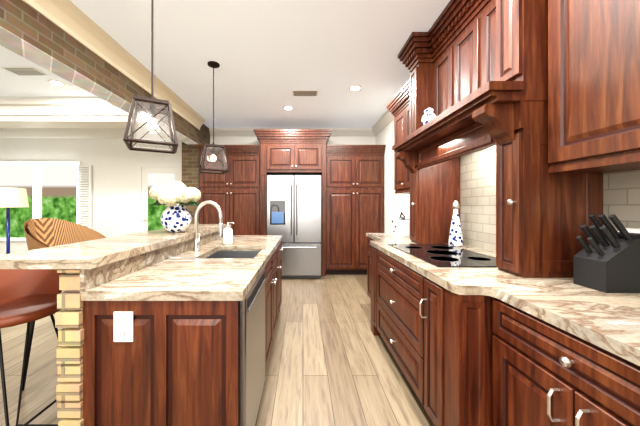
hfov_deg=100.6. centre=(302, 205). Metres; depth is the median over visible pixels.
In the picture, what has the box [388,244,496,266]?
cooktop
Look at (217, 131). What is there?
trim
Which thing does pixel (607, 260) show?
knife block
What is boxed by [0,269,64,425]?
bar stool
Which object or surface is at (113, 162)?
wall
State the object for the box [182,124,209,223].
brick
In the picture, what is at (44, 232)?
bar stool
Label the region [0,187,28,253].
floor lamp
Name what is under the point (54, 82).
recessed light
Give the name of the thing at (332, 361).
floor
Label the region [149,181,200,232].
flower vase
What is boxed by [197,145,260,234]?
tall cabinet
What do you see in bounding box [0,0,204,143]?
ceiling beam
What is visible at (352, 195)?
tall cabinet
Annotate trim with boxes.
[0,97,156,128]
[0,129,170,137]
[209,128,371,135]
[372,110,393,135]
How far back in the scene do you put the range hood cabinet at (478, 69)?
1.41 m
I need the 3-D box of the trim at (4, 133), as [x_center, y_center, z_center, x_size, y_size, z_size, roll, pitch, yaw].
[-4.864,-0.154,5.389,5.268,2.848,0.118,0,0,0]
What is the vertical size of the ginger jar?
0.150 m
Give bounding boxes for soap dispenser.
[223,222,234,244]
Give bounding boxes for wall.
[0,136,374,254]
[375,118,639,251]
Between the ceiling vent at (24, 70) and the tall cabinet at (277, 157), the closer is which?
the ceiling vent at (24, 70)
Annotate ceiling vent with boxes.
[1,67,46,74]
[292,90,317,95]
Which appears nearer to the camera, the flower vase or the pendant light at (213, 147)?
the flower vase
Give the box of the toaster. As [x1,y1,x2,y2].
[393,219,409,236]
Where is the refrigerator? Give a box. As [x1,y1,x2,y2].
[267,175,320,277]
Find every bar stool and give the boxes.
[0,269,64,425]
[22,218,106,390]
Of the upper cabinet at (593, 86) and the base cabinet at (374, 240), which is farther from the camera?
the base cabinet at (374, 240)
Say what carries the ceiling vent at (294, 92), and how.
in the ceiling
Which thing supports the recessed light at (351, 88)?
in the ceiling
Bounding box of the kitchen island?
[0,224,282,425]
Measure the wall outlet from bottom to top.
0.115 m
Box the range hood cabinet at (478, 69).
[392,0,602,277]
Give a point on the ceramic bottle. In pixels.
(455, 237)
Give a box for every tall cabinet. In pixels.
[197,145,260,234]
[261,141,324,275]
[325,145,384,275]
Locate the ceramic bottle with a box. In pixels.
[448,200,462,246]
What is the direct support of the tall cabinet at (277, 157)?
on the floor
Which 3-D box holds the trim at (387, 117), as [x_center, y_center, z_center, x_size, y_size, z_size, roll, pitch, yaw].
[1.435,-1.504,4.075,0.099,0.148,2.550,0,0,0]
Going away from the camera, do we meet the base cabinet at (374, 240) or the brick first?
the base cabinet at (374, 240)
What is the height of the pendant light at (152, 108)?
1.205 m
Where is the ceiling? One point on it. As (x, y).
(268, 56)
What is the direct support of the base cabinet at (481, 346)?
on the floor
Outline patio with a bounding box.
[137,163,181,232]
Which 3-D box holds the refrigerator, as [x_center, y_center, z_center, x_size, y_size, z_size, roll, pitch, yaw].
[-0.153,0.367,4.963,0.943,1.805,0.947,0,0,0]
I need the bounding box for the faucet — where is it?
[193,201,222,250]
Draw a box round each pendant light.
[123,0,177,153]
[198,61,229,173]
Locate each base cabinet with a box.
[366,233,397,324]
[382,237,572,425]
[486,281,639,425]
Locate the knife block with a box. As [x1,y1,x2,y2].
[573,214,639,292]
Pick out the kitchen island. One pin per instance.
(162, 327)
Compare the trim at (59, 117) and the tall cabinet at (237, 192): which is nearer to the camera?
the trim at (59, 117)
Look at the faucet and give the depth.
2.08 m
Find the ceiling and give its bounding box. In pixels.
[0,0,449,127]
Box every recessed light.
[48,80,64,85]
[283,106,292,109]
[349,85,361,90]
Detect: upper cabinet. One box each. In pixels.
[386,78,409,193]
[548,0,639,172]
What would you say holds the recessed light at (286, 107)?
in the ceiling
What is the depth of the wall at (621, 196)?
2.22 m
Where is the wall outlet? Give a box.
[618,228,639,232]
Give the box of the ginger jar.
[422,108,435,124]
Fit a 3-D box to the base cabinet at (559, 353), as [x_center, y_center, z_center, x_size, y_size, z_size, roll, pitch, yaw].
[1.160,0.812,0.817,0.649,0.916,0.705,0,0,0]
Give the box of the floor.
[0,274,434,425]
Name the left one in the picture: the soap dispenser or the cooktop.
the soap dispenser

